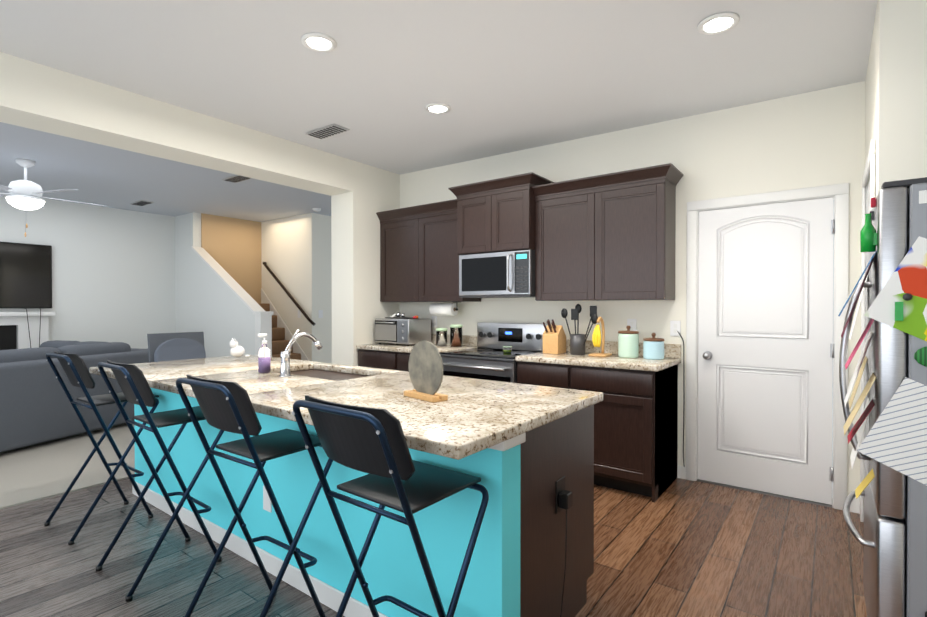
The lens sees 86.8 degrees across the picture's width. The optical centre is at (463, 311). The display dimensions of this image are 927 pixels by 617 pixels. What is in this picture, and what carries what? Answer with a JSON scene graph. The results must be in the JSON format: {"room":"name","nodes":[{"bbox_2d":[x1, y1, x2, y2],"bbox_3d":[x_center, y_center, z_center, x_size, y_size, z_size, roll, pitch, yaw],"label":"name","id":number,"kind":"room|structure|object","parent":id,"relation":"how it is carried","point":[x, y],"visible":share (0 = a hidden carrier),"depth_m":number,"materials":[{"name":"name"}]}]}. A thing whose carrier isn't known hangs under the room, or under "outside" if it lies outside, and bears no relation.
{"room":"kitchen and living room","nodes":[
{"label":"kitchen and living room","id":0,"kind":"room"},
{"bbox_2d":[23,308,40,347],"bbox_3d":[-5.524,0.509,6.274,0.165,1.110,0.225,0,1,37],"label":"cable","id":1,"kind":"object","parent":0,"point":[23,308],"depth_m":6.23,"materials":[{"name":"black plastic"}]},
{"bbox_2d":[0,423,134,508],"bbox_3d":[-3.646,1.285,5.835,5.000,0.062,9.000,0,1,37],"label":"floor carpet","id":2,"kind":"object","parent":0,"point":[43,470],"depth_m":4.00,"materials":[{"name":"beige carpet"}]},
{"bbox_2d":[0,312,55,349],"bbox_3d":[-5.840,0.633,5.695,0.450,1.242,1.770,0,1,37],"label":"fireplace","id":3,"kind":"object","parent":2,"relation":"on","point":[14,332],"visible":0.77,"depth_m":6.23,"materials":[{"name":"white"}]},
{"bbox_2d":[0,340,148,452],"bbox_3d":[-4.757,0.813,4.677,1.750,0.900,3.000,0,0,17],"label":"sofa","id":4,"kind":"object","parent":2,"relation":"on","point":[36,407],"visible":0.73,"depth_m":4.61,"materials":[{"name":"fabric"}]},
{"bbox_2d":[147,332,205,361],"bbox_3d":[-2.378,0.730,4.254,0.532,1.073,0.460,0,1,37],"label":"armchair","id":5,"kind":"object","parent":2,"relation":"on","point":[174,346],"visible":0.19,"depth_m":4.31,"materials":[{"name":"fabric"}]},
{"bbox_2d":[258,303,300,359],"bbox_3d":[-3.078,0.559,7.416,1.555,1.365,0.976,0,1,37],"label":"stairs","id":6,"kind":"structure","parent":2,"relation":"on","point":[279,343],"depth_m":7.68,"materials":[{"name":"wood"}]},
{"bbox_2d":[0,192,175,348],"bbox_3d":[-6.229,-0.107,5.649,0.120,2.750,5.620,0,1,37],"label":"wall","id":7,"kind":"structure","parent":0,"point":[113,274],"depth_m":6.99,"materials":[{"name":"white paint"}]},
{"bbox_2d":[0,242,51,347],"bbox_3d":[-5.845,0.101,5.882,0.212,1.931,1.450,0,1,37],"label":"tv","id":8,"kind":"object","parent":7,"relation":"attached to","point":[25,276],"visible":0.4,"depth_m":6.27,"materials":[{"name":"black plastic"}]},
{"bbox_2d":[0,122,330,221],"bbox_3d":[-3.782,-1.544,5.915,4.660,0.120,9.000,0,1,37],"label":"ceiling","id":9,"kind":"structure","parent":0,"point":[100,174],"depth_m":5.64,"materials":[{"name":"grey paint"}]},
{"bbox_2d":[0,158,107,236],"bbox_3d":[-4.259,-1.102,4.830,1.293,0.745,1.236,0,1,37],"label":"ceiling fan","id":10,"kind":"object","parent":9,"relation":"hanging from","point":[25,194],"visible":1,"depth_m":4.73,"materials":[{"name":"white metal"}]},
{"bbox_2d":[130,200,153,205],"bbox_3d":[-4.420,-1.484,6.732,0.380,0.012,0.170,0,1,37],"label":"ceiling vent","id":11,"kind":"object","parent":9,"relation":"in","point":[141,203],"visible":1,"depth_m":6.71,"materials":[{"name":"silver metal"}]},
{"bbox_2d":[222,175,251,182],"bbox_3d":[-2.509,-1.474,5.448,0.380,0.012,0.170,0,1,37],"label":"ceiling vent","id":12,"kind":"object","parent":9,"relation":"in","point":[236,178],"visible":0.83,"depth_m":5.43,"materials":[{"name":"silver metal"}]},
{"bbox_2d":[0,52,352,195],"bbox_3d":[-2.878,-1.396,2.965,0.350,0.370,5.365,0,1,37],"label":"header beam","id":13,"kind":"structure","parent":0,"point":[39,97],"depth_m":3.56,"materials":[{"name":"white paint"}]},
{"bbox_2d":[175,212,273,357],"bbox_3d":[-3.530,-0.118,7.062,2.500,2.750,0.180,0,1,37],"label":"wall","id":14,"kind":"structure","parent":0,"point":[218,305],"depth_m":7.10,"materials":[{"name":"white paint"}]},
{"bbox_2d":[201,213,261,302],"bbox_3d":[-3.752,-0.125,7.917,0.120,2.750,0.980,0,1,37],"label":"wall","id":15,"kind":"structure","parent":0,"point":[231,246],"depth_m":7.93,"materials":[{"name":"beige paint"}]},
{"bbox_2d":[261,213,320,361],"bbox_3d":[-3.270,-0.128,8.242,2.500,2.750,0.120,0,1,37],"label":"wall","id":16,"kind":"structure","parent":0,"point":[296,254],"depth_m":7.67,"materials":[{"name":"white paint"}]},
{"bbox_2d":[261,288,308,360],"bbox_3d":[-2.779,0.426,7.792,1.570,1.625,0.014,0,1,37],"label":"trim","id":17,"kind":"structure","parent":16,"relation":"attached to","point":[282,324],"depth_m":7.85,"materials":[{"name":"white"}]},
{"bbox_2d":[263,262,314,325],"bbox_3d":[-2.786,-0.302,7.745,1.366,1.038,0.091,0,1,37],"label":"stair handrail","id":18,"kind":"object","parent":16,"relation":"attached to","point":[289,295],"visible":1,"depth_m":7.66,"materials":[{"name":"brown metal"}]},
{"bbox_2d":[321,215,331,362],"bbox_3d":[-1.589,-0.130,8.500,0.120,2.750,2.250,0,1,37],"label":"wall","id":19,"kind":"structure","parent":0,"point":[326,269],"depth_m":7.66,"materials":[{"name":"white paint"}]},
{"bbox_2d":[318,310,322,317],"bbox_3d":[-2.207,0.043,7.569,0.006,0.120,0.075,0,1,37],"label":"electrical outlet plate","id":20,"kind":"object","parent":19,"relation":"attached to","point":[320,312],"depth_m":7.56,"materials":[{"name":"white plastic"}]},
{"bbox_2d":[331,160,399,365],"bbox_3d":[-1.065,-0.165,5.391,0.350,2.870,0.675,0,1,37],"label":"wall","id":21,"kind":"structure","parent":0,"point":[358,307],"depth_m":5.15,"materials":[{"name":"white paint"}]},
{"bbox_2d":[0,477,866,616],"bbox_3d":[-0.515,1.323,1.761,5.700,0.050,6.240,0,1,37],"label":"floor","id":22,"kind":"structure","parent":0,"point":[679,547],"depth_m":2.52,"materials":[{"name":"brown wood"}]},
{"bbox_2d":[44,351,158,544],"bbox_3d":[-2.208,0.763,3.014,0.445,1.050,0.497,0,1,37],"label":"stool","id":23,"kind":"object","parent":22,"relation":"on","point":[76,370],"visible":0.94,"depth_m":2.94,"materials":[{"name":"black metal"}]},
{"bbox_2d":[96,360,223,601],"bbox_3d":[-1.522,0.768,2.500,0.440,1.050,0.493,0,1,37],"label":"stool","id":24,"kind":"object","parent":22,"relation":"on","point":[133,384],"visible":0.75,"depth_m":2.42,"materials":[{"name":"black metal"}]},
{"bbox_2d":[176,375,332,616],"bbox_3d":[-0.824,0.772,1.976,0.442,1.050,0.495,0,1,37],"label":"stool","id":25,"kind":"object","parent":22,"relation":"on","point":[227,406],"visible":0.88,"depth_m":1.90,"materials":[{"name":"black metal"}]},
{"bbox_2d":[132,390,602,616],"bbox_3d":[-0.789,0.848,2.775,3.264,0.884,0.800,0,1,37],"label":"kitchen island","id":26,"kind":"object","parent":22,"relation":"on","point":[524,453],"depth_m":1.99,"materials":[{"name":"teal paint"}]},
{"bbox_2d":[90,354,602,461],"bbox_3d":[-0.892,0.386,2.705,3.015,0.040,1.090,0,1,37],"label":"island countertop","id":27,"kind":"structure","parent":26,"relation":"on","point":[477,415],"depth_m":2.11,"materials":[{"name":"beige stone"}]},
{"bbox_2d":[229,338,249,356],"bbox_3d":[-1.736,0.281,3.796,0.140,0.150,0.126,0,1,37],"label":"cat figurine","id":28,"kind":"object","parent":27,"relation":"on","point":[236,350],"visible":1,"depth_m":3.77,"materials":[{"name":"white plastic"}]},
{"bbox_2d":[257,333,270,372],"bbox_3d":[-1.181,0.247,2.898,0.068,0.232,0.074,0,1,37],"label":"soap dispenser","id":29,"kind":"object","parent":27,"relation":"on","point":[264,358],"visible":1,"depth_m":2.88,"materials":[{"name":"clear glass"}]},
{"bbox_2d":[279,329,322,376],"bbox_3d":[-0.915,0.232,2.806,0.101,0.264,0.280,0,1,37],"label":"faucet","id":30,"kind":"object","parent":27,"relation":"on","point":[285,364],"visible":1,"depth_m":2.72,"materials":[{"name":"silver metal"}]},
{"bbox_2d":[278,366,365,377],"bbox_3d":[-0.852,0.483,2.989,0.804,0.182,0.434,0,1,37],"label":"sink","id":31,"kind":"object","parent":27,"relation":"in","point":[314,371],"depth_m":3.17,"materials":[{"name":"grey metal"}]},
{"bbox_2d":[404,341,447,402],"bbox_3d":[-0.163,0.247,2.088,0.080,0.244,0.236,0,1,-41],"label":"slate board","id":32,"kind":"object","parent":27,"relation":"on","point":[425,365],"visible":1,"depth_m":2.07,"materials":[{"name":"grey stone"}]},
{"bbox_2d":[292,395,488,616],"bbox_3d":[-0.218,0.775,1.522,0.438,1.050,0.491,0,1,37],"label":"stool","id":33,"kind":"object","parent":22,"relation":"on","point":[372,442],"visible":1,"depth_m":1.43,"materials":[{"name":"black metal"}]},
{"bbox_2d":[356,334,476,371],"bbox_3d":[-0.464,0.758,4.965,1.125,1.030,0.643,0,1,37],"label":"base cabinet","id":34,"kind":"object","parent":22,"relation":"on","point":[390,356],"visible":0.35,"depth_m":4.86,"materials":[{"name":"black wood"}]},
{"bbox_2d":[374,312,430,345],"bbox_3d":[-0.651,0.176,5.162,0.490,0.340,0.389,0,1,37],"label":"toaster oven","id":35,"kind":"object","parent":34,"relation":"on","point":[398,329],"visible":0.96,"depth_m":5.03,"materials":[{"name":"metal"}]},
{"bbox_2d":[385,312,417,318],"bbox_3d":[-0.611,0.040,5.161,0.394,0.069,0.220,0,1,37],"label":"tray","id":36,"kind":"object","parent":35,"relation":"on","point":[398,314],"depth_m":5.14,"materials":[{"name":"grey metal"}]},
{"bbox_2d":[436,328,447,345],"bbox_3d":[-0.219,0.259,4.931,0.116,0.178,0.116,0,1,37],"label":"glass jar","id":37,"kind":"object","parent":34,"relation":"on","point":[441,336],"visible":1,"depth_m":4.88,"materials":[{"name":"white"}]},
{"bbox_2d":[450,324,462,346],"bbox_3d":[-0.071,0.239,4.819,0.126,0.218,0.126,0,1,37],"label":"glass jar","id":38,"kind":"object","parent":34,"relation":"on","point":[455,335],"visible":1,"depth_m":4.77,"materials":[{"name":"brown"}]},
{"bbox_2d":[439,322,547,382],"bbox_3d":[0.267,0.696,4.356,0.766,1.165,0.692,0,1,37],"label":"range","id":39,"kind":"object","parent":22,"relation":"on","point":[487,358],"visible":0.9,"depth_m":4.32,"materials":[{"name":"grey metal"}]},
{"bbox_2d":[503,346,511,352],"bbox_3d":[0.385,0.334,4.303,0.084,0.054,0.084,0,1,37],"label":"dish","id":40,"kind":"object","parent":39,"relation":"on","point":[507,349],"visible":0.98,"depth_m":4.27,"materials":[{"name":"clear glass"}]},
{"bbox_2d":[515,339,680,502],"bbox_3d":[1.042,0.767,3.834,1.093,1.030,0.643,0,1,37],"label":"base cabinet","id":41,"kind":"object","parent":22,"relation":"on","point":[635,430],"visible":0.62,"depth_m":3.47,"materials":[{"name":"black wood"}]},
{"bbox_2d":[543,319,565,353],"bbox_3d":[0.758,0.211,4.140,0.140,0.286,0.212,0,1,37],"label":"knife block","id":42,"kind":"object","parent":41,"relation":"on","point":[554,338],"visible":1,"depth_m":4.10,"materials":[{"name":"brown wood"}]},
{"bbox_2d":[561,304,597,354],"bbox_3d":[0.955,0.146,4.013,0.315,0.418,0.183,0,1,37],"label":"utensil crock","id":43,"kind":"object","parent":41,"relation":"on","point":[577,343],"visible":1,"depth_m":3.98,"materials":[{"name":"grey metal"}]},
{"bbox_2d":[589,317,611,356],"bbox_3d":[1.084,0.199,3.892,0.140,0.314,0.172,0,1,37],"label":"stand","id":44,"kind":"object","parent":41,"relation":"on","point":[596,337],"visible":1,"depth_m":3.85,"materials":[{"name":"brown wood"}]},
{"bbox_2d":[618,326,638,357],"bbox_3d":[1.281,0.234,3.805,0.154,0.246,0.154,0,1,37],"label":"canister","id":45,"kind":"object","parent":41,"relation":"on","point":[628,343],"visible":1,"depth_m":3.74,"materials":[{"name":"green ceramic"}]},
{"bbox_2d":[643,333,663,359],"bbox_3d":[1.433,0.259,3.691,0.150,0.196,0.150,0,1,37],"label":"canister","id":46,"kind":"object","parent":41,"relation":"on","point":[653,347],"visible":1,"depth_m":3.63,"materials":[{"name":"blue ceramic"}]},
{"bbox_2d":[838,177,926,616],"bbox_3d":[1.864,0.334,1.671,0.935,1.930,0.794,0,1,37],"label":"fridge","id":47,"kind":"object","parent":22,"relation":"on","point":[891,425],"visible":1,"depth_m":1.57,"materials":[{"name":"grey metal"}]},
{"bbox_2d":[0,0,877,174],"bbox_3d":[-0.355,-1.530,1.619,5.300,0.211,6.240,0,1,37],"label":"ceiling","id":48,"kind":"structure","parent":0,"point":[498,77],"depth_m":2.91,"materials":[{"name":"white paint"}]},
{"bbox_2d":[301,33,336,51],"bbox_3d":[-0.801,-1.488,2.719,0.190,0.012,0.190,0,1,37],"label":"recessed light","id":49,"kind":"object","parent":48,"relation":"in","point":[319,42],"visible":1,"depth_m":2.71,"materials":[{"name":"white plastic"}]},
{"bbox_2d":[306,124,349,138],"bbox_3d":[-1.152,-1.517,4.146,0.380,0.012,0.170,0,1,37],"label":"ceiling vent","id":50,"kind":"object","parent":48,"relation":"in","point":[327,131],"visible":1,"depth_m":4.13,"materials":[{"name":"silver metal"}]},
{"bbox_2d":[425,103,450,113],"bbox_3d":[-0.191,-1.496,3.619,0.190,0.012,0.190,0,1,37],"label":"recessed light","id":51,"kind":"object","parent":48,"relation":"in","point":[438,108],"visible":1,"depth_m":3.62,"materials":[{"name":"white plastic"}]},
{"bbox_2d":[697,12,739,34],"bbox_3d":[1.291,-1.455,2.484,0.190,0.012,0.190,0,1,37],"label":"recessed light","id":52,"kind":"object","parent":48,"relation":"in","point":[717,23],"visible":0.98,"depth_m":2.48,"materials":[{"name":"white plastic"}]},
{"bbox_2d":[400,81,864,497],"bbox_3d":[0.893,-0.158,4.418,4.650,2.870,0.120,0,1,37],"label":"wall","id":53,"kind":"structure","parent":0,"point":[809,139],"depth_m":3.74,"materials":[{"name":"white paint"}]},
{"bbox_2d":[376,205,423,301],"bbox_3d":[-0.565,-0.579,5.241,0.621,0.960,0.305,0,1,37],"label":"upper cabinet","id":54,"kind":"object","parent":53,"relation":"attached to","point":[402,229],"depth_m":5.11,"materials":[{"name":"brown wood"}]},
{"bbox_2d":[432,316,436,326],"bbox_3d":[-0.311,0.111,5.242,0.075,0.120,0.008,0,1,37],"label":"electrical outlet plate","id":55,"kind":"object","parent":53,"relation":"attached to","point":[434,318],"depth_m":5.24,"materials":[{"name":"white plastic"}]},
{"bbox_2d":[424,199,480,301],"bbox_3d":[-0.164,-0.577,4.940,0.620,0.960,0.305,0,1,37],"label":"upper cabinet","id":56,"kind":"object","parent":53,"relation":"attached to","point":[441,261],"depth_m":4.80,"materials":[{"name":"brown wood"}]},
{"bbox_2d":[429,302,457,315],"bbox_3d":[-0.181,-0.026,4.937,0.350,0.139,0.124,0,1,37],"label":"paper towel","id":57,"kind":"object","parent":56,"relation":"hanging from","point":[445,309],"visible":1,"depth_m":4.89,"materials":[{"name":"white paper"}]},
{"bbox_2d":[456,179,499,254],"bbox_3d":[0.235,-0.836,4.579,0.442,0.615,0.400,0,1,37],"label":"upper cabinet","id":58,"kind":"object","parent":53,"relation":"attached to","point":[475,202],"depth_m":4.42,"materials":[{"name":"brown wood"}]},
{"bbox_2d":[496,172,547,251],"bbox_3d":[0.493,-0.835,4.386,0.441,0.615,0.400,0,1,37],"label":"upper cabinet","id":59,"kind":"object","parent":53,"relation":"attached to","point":[516,194],"depth_m":4.17,"materials":[{"name":"brown wood"}]},
{"bbox_2d":[459,249,534,297],"bbox_3d":[0.353,-0.325,4.471,0.754,0.395,0.438,0,1,37],"label":"microwave","id":60,"kind":"object","parent":59,"relation":"attached to","point":[508,274],"visible":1,"depth_m":4.31,"materials":[{"name":"grey metal"}]},
{"bbox_2d":[535,175,603,300],"bbox_3d":[0.935,-0.570,4.115,0.587,0.960,0.305,0,1,37],"label":"upper cabinet","id":61,"kind":"object","parent":53,"relation":"attached to","point":[569,253],"depth_m":3.98,"materials":[{"name":"brown wood"}]},
{"bbox_2d":[627,319,635,330],"bbox_3d":[1.368,0.121,3.983,0.075,0.120,0.008,0,1,37],"label":"electrical outlet plate","id":62,"kind":"object","parent":53,"relation":"attached to","point":[630,322],"depth_m":3.98,"materials":[{"name":"white plastic"}]},
{"bbox_2d":[604,164,679,300],"bbox_3d":[1.309,-0.568,3.835,0.587,0.960,0.305,0,1,37],"label":"upper cabinet","id":63,"kind":"object","parent":53,"relation":"attached to","point":[608,237],"depth_m":3.66,"materials":[{"name":"brown wood"}]},
{"bbox_2d":[670,321,680,335],"bbox_3d":[1.636,0.133,3.781,0.075,0.120,0.008,0,1,37],"label":"electrical outlet plate","id":64,"kind":"object","parent":53,"relation":"attached to","point":[675,326],"depth_m":3.78,"materials":[{"name":"white plastic"}]},
{"bbox_2d":[677,331,684,466],"bbox_3d":[1.663,0.667,3.746,0.061,1.032,0.024,0,1,37],"label":"cord","id":65,"kind":"object","parent":64,"relation":"hanging from","point":[683,403],"visible":0.98,"depth_m":3.74,"materials":[{"name":"black plastic"}]},
{"bbox_2d":[686,183,848,509],"bbox_3d":[2.105,0.229,3.466,0.969,2.112,0.192,0,1,37],"label":"door","id":66,"kind":"structure","parent":53,"relation":"in","point":[764,324],"depth_m":3.42,"materials":[{"name":"white wood"}]},
{"bbox_2d":[677,465,859,513],"bbox_3d":[-1.775,1.230,4.431,8.476,0.095,9.000,0,1,37],"label":"baseboard","id":67,"kind":"structure","parent":53,"relation":"attached to","point":[854,505],"depth_m":3.14,"materials":[{"name":"white"}]},
{"bbox_2d":[864,0,915,403],"bbox_3d":[2.247,-0.143,2.615,0.120,2.870,1.140,0,1,37],"label":"wall","id":68,"kind":"structure","parent":0,"point":[890,100],"depth_m":2.16,"materials":[{"name":"white paint"}]},
{"bbox_2d":[860,139,875,521],"bbox_3d":[2.258,0.235,2.647,0.138,2.112,0.884,0,1,37],"label":"pantry door","id":69,"kind":"structure","parent":68,"relation":"in","point":[868,192],"depth_m":2.98,"materials":[{"name":"white"}]},
{"bbox_2d":[915,0,926,178],"bbox_3d":[2.373,-0.138,1.883,0.960,2.870,0.120,0,1,37],"label":"wall","id":70,"kind":"structure","parent":0,"point":[921,102],"depth_m":2.10,"materials":[{"name":"white paint"}]}
]}

